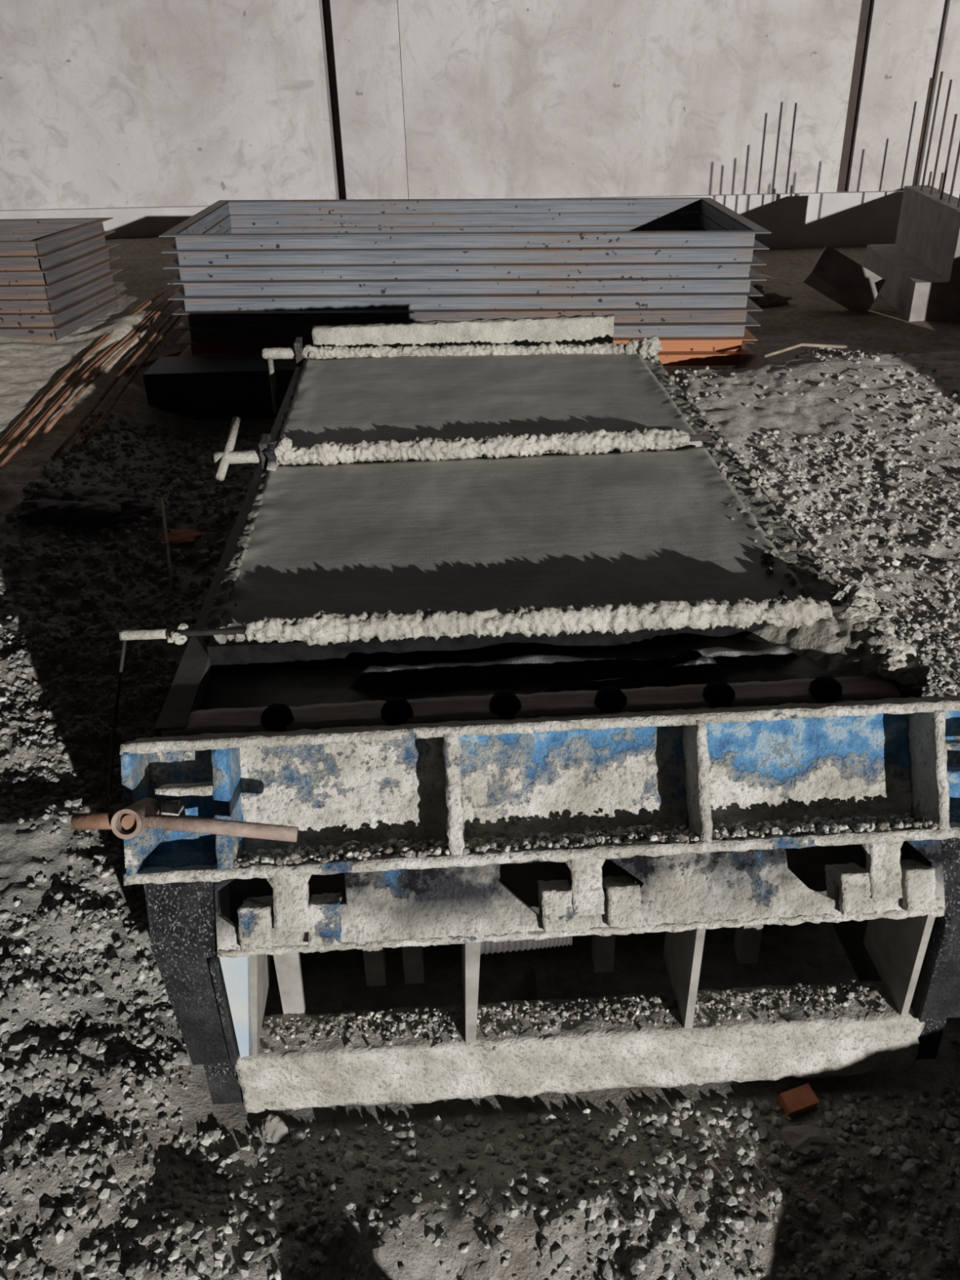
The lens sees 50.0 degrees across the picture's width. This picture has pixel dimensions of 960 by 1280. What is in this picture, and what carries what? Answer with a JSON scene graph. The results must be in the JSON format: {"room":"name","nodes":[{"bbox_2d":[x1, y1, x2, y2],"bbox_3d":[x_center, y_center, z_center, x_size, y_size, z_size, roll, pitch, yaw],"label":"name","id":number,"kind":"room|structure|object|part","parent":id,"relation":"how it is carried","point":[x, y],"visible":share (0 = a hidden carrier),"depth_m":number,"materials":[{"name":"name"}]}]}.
{"room":"construction site","nodes":[
{"label":"construction site","id":0,"kind":"room"},
{"bbox_2d":[0,0,946,209],"bbox_3d":[-2.812,-5.210,7.662,12.700,3.840,0.232,-2,30,0],"label":"wall","id":1,"kind":"structure","parent":0,"point":[503,99],"depth_m":8.11,"materials":[{"name":"concrete"}]},
{"bbox_2d":[0,236,959,1279],"bbox_3d":[-0.020,-0.651,3.883,18.000,0.530,11.400,-2,30,0],"label":"ground","id":2,"kind":"structure","parent":0,"point":[805,953],"depth_m":1.93,"materials":[{"name":"grey gravel"}]},
{"bbox_2d":[0,294,126,340],"bbox_3d":[-3.014,-1.827,5.842,1.754,0.070,0.884,2,30,6],"label":"frame","id":3,"kind":"object","parent":2,"relation":"on","point":[49,333],"visible":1,"depth_m":5.48,"materials":[{"name":"metal"}]},
{"bbox_2d":[0,281,125,326],"bbox_3d":[-3.011,-1.891,5.811,1.754,0.070,0.884,2,30,6],"label":"frame","id":4,"kind":"object","parent":3,"relation":"on","point":[55,318],"visible":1,"depth_m":5.43,"materials":[{"name":"metal"}]},
{"bbox_2d":[0,269,122,312],"bbox_3d":[-3.016,-1.953,5.777,1.754,0.070,0.884,2,30,6],"label":"frame","id":5,"kind":"object","parent":4,"relation":"on","point":[53,304],"visible":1,"depth_m":5.42,"materials":[{"name":"metal"}]},
{"bbox_2d":[0,257,119,298],"bbox_3d":[-3.017,-2.013,5.737,1.754,0.070,0.884,2,30,6],"label":"frame","id":6,"kind":"object","parent":5,"relation":"on","point":[50,290],"visible":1,"depth_m":5.39,"materials":[{"name":"metal"}]},
{"bbox_2d":[0,244,119,284],"bbox_3d":[-3.011,-2.076,5.705,1.754,0.070,0.884,2,30,6],"label":"frame","id":7,"kind":"object","parent":6,"relation":"on","point":[52,273],"visible":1,"depth_m":5.37,"materials":[{"name":"metal"}]},
{"bbox_2d":[0,231,115,270],"bbox_3d":[-3.018,-2.135,5.665,1.754,0.070,0.884,2,30,6],"label":"frame","id":8,"kind":"object","parent":7,"relation":"on","point":[51,258],"visible":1,"depth_m":5.46,"materials":[{"name":"metal"}]},
{"bbox_2d":[0,217,113,255],"bbox_3d":[-3.020,-2.198,5.632,1.754,0.070,0.884,2,30,6],"label":"frame","id":9,"kind":"object","parent":8,"relation":"on","point":[69,230],"visible":1,"depth_m":5.74,"materials":[{"name":"metal"}]},
{"bbox_2d":[0,300,146,444],"bbox_3d":[-1.982,-1.223,4.875,0.033,0.178,2.851,-1,30,1],"label":"rod","id":10,"kind":"object","parent":2,"relation":"on","point":[36,402],"visible":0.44,"depth_m":4.58,"materials":[{"name":"brown metal"}]},
{"bbox_2d":[0,293,157,448],"bbox_3d":[-1.954,-1.283,4.963,0.031,0.184,2.881,-1,30,1],"label":"rod","id":11,"kind":"object","parent":2,"relation":"on","point":[104,335],"visible":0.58,"depth_m":4.84,"materials":[{"name":"brown metal"}]},
{"bbox_2d":[0,287,168,454],"bbox_3d":[-1.924,-1.348,5.048,0.038,0.182,2.912,-1,30,1],"label":"rod","id":12,"kind":"object","parent":2,"relation":"on","point":[86,356],"visible":0.94,"depth_m":4.76,"materials":[{"name":"brown metal"}]},
{"bbox_2d":[17,484,157,534],"bbox_3d":[-1.455,-0.481,3.814,0.474,0.153,0.319,8,31,17],"label":"debris pile","id":13,"kind":"object","parent":2,"relation":"on","point":[91,508],"visible":0.93,"depth_m":3.74,"materials":[{"name":"black soil"}]},
{"bbox_2d":[0,285,181,469],"bbox_3d":[-1.881,-1.319,5.030,0.034,0.187,3.212,-1,30,1],"label":"rod","id":14,"kind":"object","parent":2,"relation":"on","point":[96,359],"visible":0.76,"depth_m":4.78,"materials":[{"name":"brown metal"}]},
{"bbox_2d":[21,297,168,446],"bbox_3d":[-1.846,-1.404,5.143,0.029,0.153,2.213,-1,30,2],"label":"rod","id":15,"kind":"object","parent":2,"relation":"on","point":[105,357],"visible":0.91,"depth_m":4.82,"materials":[{"name":"brown metal"}]},
{"bbox_2d":[43,299,173,435],"bbox_3d":[-1.795,-1.470,5.227,0.038,0.148,2.242,-1,30,1],"label":"rod","id":16,"kind":"object","parent":2,"relation":"on","point":[131,340],"visible":0.9,"depth_m":4.87,"materials":[{"name":"brown metal"}]},
{"bbox_2d":[53,300,184,457],"bbox_3d":[-1.717,-1.436,5.213,0.040,0.168,2.541,-2,30,0],"label":"rod","id":17,"kind":"object","parent":2,"relation":"on","point":[128,365],"visible":0.83,"depth_m":4.73,"materials":[{"name":"brown metal"}]},
{"bbox_2d":[82,315,182,444],"bbox_3d":[-1.647,-1.503,5.297,0.028,0.162,2.571,-2,30,0],"label":"rod","id":18,"kind":"object","parent":2,"relation":"on","point":[128,381],"visible":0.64,"depth_m":4.74,"materials":[{"name":"brown metal"}]},
{"bbox_2d":[0,410,272,636],"bbox_3d":[-1.240,-0.491,3.839,0.994,0.180,2.034,-2,30,0],"label":"stones","id":19,"kind":"object","parent":2,"relation":"on","point":[51,552],"visible":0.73,"depth_m":3.63},
{"bbox_2d":[120,348,182,373],"bbox_3d":[-1.705,-1.436,5.306,0.342,0.052,0.080,-25,37,-35],"label":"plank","id":20,"kind":"object","parent":2,"relation":"on","point":[152,359],"visible":0.62,"depth_m":5.29,"materials":[{"name":"brown wood"}]},
{"bbox_2d":[160,497,173,597],"bbox_3d":[-1.085,-0.334,3.568,0.013,0.081,0.697,-10,30,-14],"label":"stick","id":21,"kind":"object","parent":2,"relation":"on","point":[164,522],"visible":1,"depth_m":3.55,"materials":[{"name":"brown wood"}]},
{"bbox_2d":[155,528,202,544],"bbox_3d":[-1.071,-0.366,3.660,0.160,0.025,0.120,-2,30,0],"label":"fragment","id":22,"kind":"object","parent":2,"relation":"on","point":[184,535],"visible":0.93,"depth_m":3.64,"materials":[{"name":"red brick"}]},
{"bbox_2d":[142,353,314,419],"bbox_3d":[-1.153,-1.229,4.985,0.830,0.225,0.320,-2,30,0],"label":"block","id":23,"kind":"object","parent":2,"relation":"on","point":[207,387],"visible":0.57,"depth_m":4.85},
{"bbox_2d":[261,1114,288,1144],"bbox_3d":[-0.335,0.799,1.683,0.046,0.068,0.039,-2,30,0],"label":"stone","id":24,"kind":"object","parent":2,"relation":"on","point":[273,1127],"visible":0.99,"depth_m":1.67,"materials":[{"name":"white stone"}]},
{"bbox_2d":[321,0,346,199],"bbox_3d":[-1.185,-5.158,7.897,0.350,4.250,0.060,-2,30,0],"label":"column","id":25,"kind":"structure","parent":2,"relation":"on","point":[326,3],"depth_m":8.31,"materials":[{"name":"brown metal"}]},
{"bbox_2d":[177,341,755,365],"bbox_3d":[-0.079,-1.770,5.911,2.964,0.072,1.424,-1,30,-1],"label":"frame","id":26,"kind":"object","parent":2,"relation":"on","point":[713,357],"visible":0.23,"depth_m":5.36,"materials":[{"name":"orange metal"}]},
{"bbox_2d":[175,292,757,355],"bbox_3d":[-0.075,-1.838,5.881,2.964,0.072,1.424,-1,30,-1],"label":"frame","id":27,"kind":"object","parent":26,"relation":"on","point":[731,343],"visible":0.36,"depth_m":5.30,"materials":[{"name":"orange metal"}]},
{"bbox_2d":[173,292,760,340],"bbox_3d":[-0.070,-1.901,5.843,2.964,0.072,1.424,-1,30,-1],"label":"frame","id":28,"kind":"object","parent":27,"relation":"on","point":[625,329],"visible":0.36,"depth_m":5.27,"materials":[{"name":"metal"}]},
{"bbox_2d":[172,292,762,325],"bbox_3d":[-0.069,-1.966,5.809,2.964,0.072,1.424,-1,30,-1],"label":"frame","id":29,"kind":"object","parent":28,"relation":"on","point":[643,314],"visible":0.42,"depth_m":5.24,"materials":[{"name":"metal"}]},
{"bbox_2d":[168,284,763,311],"bbox_3d":[-0.077,-2.027,5.767,2.964,0.072,1.424,-1,30,-1],"label":"frame","id":30,"kind":"object","parent":29,"relation":"on","point":[724,300],"visible":0.43,"depth_m":5.20,"materials":[{"name":"metal"}]},
{"bbox_2d":[167,246,766,295],"bbox_3d":[-0.070,-2.093,5.735,2.964,0.072,1.424,-1,30,-1],"label":"frame","id":31,"kind":"object","parent":30,"relation":"on","point":[620,285],"visible":0.43,"depth_m":5.17,"materials":[{"name":"metal"}]},
{"bbox_2d":[163,224,766,280],"bbox_3d":[-0.081,-2.156,5.698,2.964,0.072,1.424,-1,30,-1],"label":"frame","id":32,"kind":"object","parent":31,"relation":"on","point":[649,269],"visible":0.61,"depth_m":5.14,"materials":[{"name":"metal"}]},
{"bbox_2d":[161,212,769,265],"bbox_3d":[-0.077,-2.219,5.660,2.964,0.072,1.424,-1,30,-1],"label":"frame","id":33,"kind":"object","parent":32,"relation":"on","point":[637,254],"visible":0.78,"depth_m":5.11,"materials":[{"name":"metal"}]},
{"bbox_2d":[159,197,771,249],"bbox_3d":[-0.078,-2.283,5.622,2.964,0.072,1.424,-1,30,-1],"label":"frame","id":34,"kind":"object","parent":33,"relation":"on","point":[741,232],"visible":1,"depth_m":5.08,"materials":[{"name":"metal"}]},
{"bbox_2d":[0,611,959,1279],"bbox_3d":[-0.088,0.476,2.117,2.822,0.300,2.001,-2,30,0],"label":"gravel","id":35,"kind":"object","parent":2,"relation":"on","point":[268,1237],"visible":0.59,"depth_m":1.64,"materials":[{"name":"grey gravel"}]},
{"bbox_2d":[0,190,959,248],"bbox_3d":[-0.107,-3.479,8.630,18.000,0.550,0.270,-2,30,0],"label":"plinth","id":36,"kind":"object","parent":2,"relation":"on","point":[838,218],"visible":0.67,"depth_m":8.48,"materials":[{"name":"grey concrete"}]},
{"bbox_2d":[119,313,959,1115],"bbox_3d":[0.108,-0.177,2.615,1.409,0.710,2.565,-2,30,0],"label":"mold","id":37,"kind":"object","parent":2,"relation":"on","point":[457,771],"depth_m":1.60,"materials":[{"name":"metal"}]},
{"bbox_3d":[-0.508,0.251,1.533,0.015,0.203,0.173,-3,30,-2],"label":"plate","id":38,"kind":"part","parent":37,"relation":"part of","materials":[{"name":"blue paint"}]},
{"bbox_3d":[-0.445,0.247,1.580,0.124,0.163,0.101,-2,30,0],"label":"pocket panel","id":39,"kind":"part","parent":37,"relation":"part of","materials":[{"name":"blue paint"}]},
{"bbox_3d":[-0.427,0.220,1.519,0.088,0.039,0.058,-2,30,0],"label":"cross rail","id":40,"kind":"part","parent":37,"relation":"part of","materials":[{"name":"grey concrete"}]},
{"bbox_2d":[71,797,298,868],"bbox_3d":[-0.408,0.262,1.473,0.308,0.132,0.133,-2,30,0],"label":"clamp","id":41,"kind":"object","parent":37,"relation":"attached to","point":[146,823],"visible":1,"depth_m":1.42,"materials":[{"name":"brown metal"}]},
{"bbox_3d":[-0.358,0.553,1.576,0.044,0.228,0.020,-3,30,-2],"label":"gusset plate","id":42,"kind":"part","parent":37,"relation":"part of","materials":[{"name":"white metal"}]},
{"bbox_3d":[-0.350,0.518,1.637,0.043,0.228,0.160,-3,30,-2],"label":"support plate","id":43,"kind":"part","parent":37,"relation":"part of","materials":[{"name":"grey metal"}]},
{"bbox_2d":[260,703,293,731],"bbox_3d":[-0.315,0.125,1.611,0.052,0.047,0.053,-2,30,0],"label":"plug","id":44,"kind":"object","parent":37,"relation":"on","point":[275,716],"visible":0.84,"depth_m":1.59,"materials":[{"name":"black rubber"}]},
{"bbox_3d":[-0.304,0.514,1.642,0.042,0.228,0.012,-3,30,-2],"label":"plate","id":45,"kind":"part","parent":37,"relation":"part of","materials":[{"name":"grey metal"}]},
{"bbox_3d":[-0.208,0.236,1.587,0.323,0.168,0.103,-3,30,-2],"label":"pocket panel","id":46,"kind":"part","parent":37,"relation":"part of","materials":[{"name":"grey concrete"}]},
{"bbox_2d":[380,697,413,725],"bbox_3d":[-0.130,0.115,1.618,0.053,0.047,0.052,6,30,13],"label":"plug","id":47,"kind":"object","parent":37,"relation":"on","point":[396,710],"visible":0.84,"depth_m":1.60,"materials":[{"name":"black rubber"}]},
{"bbox_2d":[262,336,662,413],"bbox_3d":[-0.060,-0.893,3.430,1.321,0.229,0.112,-1,30,2],"label":"bar","id":48,"kind":"object","parent":37,"relation":"on","point":[646,348],"visible":0.97,"depth_m":3.39,"materials":[{"name":"concrete"}]},
{"bbox_2d":[213,416,711,480],"bbox_3d":[-0.040,-0.495,2.572,1.239,0.100,0.227,-2,30,0],"label":"bar","id":49,"kind":"object","parent":37,"relation":"on","point":[270,454],"visible":1,"depth_m":2.56,"materials":[{"name":"concrete"}]},
{"bbox_3d":[-0.015,0.501,1.648,0.030,0.228,0.160,-3,30,-2],"label":"support plate","id":50,"kind":"part","parent":37,"relation":"part of","materials":[{"name":"grey metal"}]},
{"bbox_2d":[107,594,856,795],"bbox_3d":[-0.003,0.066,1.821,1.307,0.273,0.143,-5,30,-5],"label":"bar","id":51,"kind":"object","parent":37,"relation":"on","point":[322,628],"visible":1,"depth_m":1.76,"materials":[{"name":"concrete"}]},
{"bbox_3d":[0.086,0.076,1.849,1.106,0.220,0.016,-3,30,-2],"label":"divider plate","id":52,"kind":"part","parent":37,"relation":"part of","materials":[{"name":"black metal"}]},
{"bbox_2d":[279,353,702,466],"bbox_3d":[-0.002,-0.631,3.054,1.123,0.211,0.985,-2,30,0],"label":"concrete slab","id":53,"kind":"object","parent":37,"relation":"on","point":[348,401],"visible":0.52,"depth_m":2.99,"materials":[{"name":"grey concrete"}]},
{"bbox_2d":[488,690,521,719],"bbox_3d":[0.038,0.105,1.627,0.052,0.047,0.053,15,33,27],"label":"plug","id":54,"kind":"object","parent":37,"relation":"on","point":[505,704],"visible":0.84,"depth_m":1.61,"materials":[{"name":"black rubber"}]},
{"bbox_2d":[209,446,806,642],"bbox_3d":[0.049,-0.150,2.239,1.120,0.216,0.920,-2,30,0],"label":"concrete slab","id":55,"kind":"object","parent":37,"relation":"on","point":[642,526],"visible":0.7,"depth_m":2.16,"materials":[{"name":"grey concrete"}]},
{"bbox_2d":[199,637,834,710],"bbox_3d":[0.091,0.131,1.777,1.114,0.244,0.161,-3,30,-2],"label":"concrete slab","id":56,"kind":"object","parent":37,"relation":"on","point":[726,660],"visible":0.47,"depth_m":1.74,"materials":[{"name":"black concrete"}]},
{"bbox_2d":[480,936,572,955],"bbox_3d":[0.075,0.509,1.785,0.161,0.055,0.056,-5,30,-5],"label":"corrugated hose","id":57,"kind":"object","parent":37,"relation":"in","point":[504,945],"visible":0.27,"depth_m":1.76,"materials":[{"name":"grey plastic"}]},
{"bbox_2d":[226,355,839,625],"bbox_3d":[0.054,-0.478,2.629,1.236,0.027,1.864,-2,30,0],"label":"clod","id":58,"kind":"object","parent":37,"relation":"on","point":[765,554],"visible":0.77,"depth_m":2.21,"materials":[{"name":"grey concrete"}]},
{"bbox_3d":[0.144,0.218,1.599,0.359,0.168,0.104,-3,30,-2],"label":"pocket panel","id":59,"kind":"part","parent":37,"relation":"part of","materials":[{"name":"grey concrete"}]},
{"bbox_3d":[0.153,0.373,1.533,1.083,0.118,0.075,-3,30,-2],"label":"hinge panel","id":60,"kind":"part","parent":37,"relation":"part of","materials":[{"name":"grey concrete"}]},
{"bbox_2d":[232,812,938,1053],"bbox_3d":[0.166,0.444,1.608,1.049,0.367,0.129,-3,30,-2],"label":"gravel","id":61,"kind":"object","parent":37,"relation":"on","point":[290,855],"visible":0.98,"depth_m":1.57,"materials":[{"name":"grey gravel"}]},
{"bbox_2d":[595,686,626,713],"bbox_3d":[0.205,0.099,1.629,0.052,0.047,0.053,-27,38,-37],"label":"plug","id":62,"kind":"object","parent":37,"relation":"on","point":[610,700],"visible":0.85,"depth_m":1.61,"materials":[{"name":"black rubber"}]},
{"bbox_3d":[0.327,0.485,1.659,0.017,0.228,0.160,-3,30,-2],"label":"support plate","id":63,"kind":"part","parent":37,"relation":"part of","materials":[{"name":"grey metal"}]},
{"bbox_2d":[702,680,735,707],"bbox_3d":[0.379,0.091,1.633,0.053,0.047,0.052,-16,33,-24],"label":"plug","id":64,"kind":"object","parent":37,"relation":"on","point":[718,693],"visible":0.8,"depth_m":1.61,"materials":[{"name":"black rubber"}]},
{"bbox_3d":[0.504,0.201,1.611,0.349,0.168,0.108,-2,30,0],"label":"pocket panel","id":65,"kind":"part","parent":37,"relation":"part of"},
{"bbox_2d":[744,604,887,677],"bbox_3d":[0.517,0.066,1.778,0.375,0.205,0.185,-3,30,-2],"label":"heap","id":66,"kind":"object","parent":37,"relation":"on","point":[832,642],"visible":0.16,"depth_m":1.74,"materials":[{"name":"grey concrete"}]},
{"bbox_2d":[826,578,929,687],"bbox_3d":[0.670,-0.007,1.760,0.104,0.089,0.284,-5,30,-6],"label":"cement spill","id":67,"kind":"object","parent":66,"relation":"on","point":[899,664],"visible":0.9,"depth_m":1.74,"materials":[{"name":"grey concrete"}]},
{"bbox_2d":[808,675,842,702],"bbox_3d":[0.550,0.083,1.638,0.052,0.047,0.053,-8,30,-11],"label":"plug","id":68,"kind":"object","parent":37,"relation":"on","point":[824,688],"visible":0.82,"depth_m":1.62,"materials":[{"name":"black rubber"}]},
{"bbox_3d":[0.676,0.467,1.671,0.015,0.228,0.160,-3,30,-2],"label":"support plate","id":69,"kind":"part","parent":37,"relation":"part of","materials":[{"name":"grey metal"}]},
{"bbox_3d":[0.747,0.189,1.619,0.125,0.162,0.100,-2,30,0],"label":"pocket panel","id":70,"kind":"part","parent":37,"relation":"part of","materials":[{"name":"blue paint"}]},
{"bbox_3d":[0.747,0.157,1.559,0.123,0.039,0.059,-2,30,0],"label":"cross rail","id":71,"kind":"part","parent":37,"relation":"part of","materials":[{"name":"grey concrete"}]},
{"bbox_3d":[0.750,0.202,1.558,0.124,0.044,0.062,-2,30,0],"label":"cross rail","id":72,"kind":"part","parent":37,"relation":"part of","materials":[{"name":"blue metal"}]},
{"bbox_2d":[747,284,792,306],"bbox_3d":[1.815,-2.248,6.742,0.429,0.169,0.214,-2,30,0],"label":"sack","id":73,"kind":"object","parent":2,"relation":"on","point":[770,299],"visible":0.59,"depth_m":6.67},
{"bbox_2d":[777,1084,818,1117],"bbox_3d":[0.525,0.765,1.702,0.054,0.035,0.037,-10,31,-15],"label":"fragment","id":74,"kind":"object","parent":2,"relation":"on","point":[800,1101],"visible":1,"depth_m":1.69,"materials":[{"name":"red brick"}]},
{"bbox_2d":[781,1124,833,1159],"bbox_3d":[0.525,0.802,1.649,0.081,0.029,0.061,-2,30,0],"label":"flat stone","id":75,"kind":"object","parent":2,"relation":"on","point":[806,1142],"visible":1,"depth_m":1.64,"materials":[{"name":"grey stone"}]},
{"bbox_2d":[669,347,959,697],"bbox_3d":[1.656,-0.626,3.806,1.886,0.307,3.220,-2,30,0],"label":"gravel","id":76,"kind":"object","parent":2,"relation":"on","point":[878,447],"visible":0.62,"depth_m":3.57,"materials":[{"name":"grey gravel"}]},
{"bbox_2d":[763,342,847,358],"bbox_3d":[1.588,-1.426,5.042,0.444,0.046,0.048,-8,30,-11],"label":"stick","id":77,"kind":"object","parent":76,"relation":"on","point":[804,344],"visible":1,"depth_m":5.04,"materials":[{"name":"brown wood"}]},
{"bbox_2d":[803,244,885,312],"bbox_3d":[2.301,-2.268,6.514,0.498,0.428,0.245,6,31,14],"label":"concrete block","id":78,"kind":"object","parent":2,"relation":"on","point":[833,274],"visible":0.98,"depth_m":6.45,"materials":[{"name":"grey concrete"}]},
{"bbox_2d":[836,0,872,191],"bbox_3d":[2.931,-5.196,7.740,0.220,4.250,0.060,-2,30,0],"label":"column","id":79,"kind":"structure","parent":2,"relation":"on","point":[866,5],"depth_m":8.19,"materials":[{"name":"brown metal"}]},
{"bbox_2d":[863,71,959,321],"bbox_3d":[3.029,-2.857,6.537,0.718,1.308,1.510,2,30,7],"label":"block","id":80,"kind":"object","parent":2,"relation":"on","point":[921,272],"visible":0.98,"depth_m":6.48,"materials":[{"name":"grey concrete"}]},
{"bbox_3d":[2.959,-2.648,6.651,0.173,0.384,1.444,2,30,7],"label":"stem","id":81,"kind":"part","parent":80,"relation":"part of","materials":[{"name":"grey concrete"}]},
{"bbox_2d":[915,0,959,190],"bbox_3d":[6.187,-5.460,7.613,5.295,3.840,0.220,-2,30,0],"label":"wall","id":82,"kind":"structure","parent":0,"point":[948,60],"depth_m":8.16,"materials":[{"name":"concrete"}]}
]}

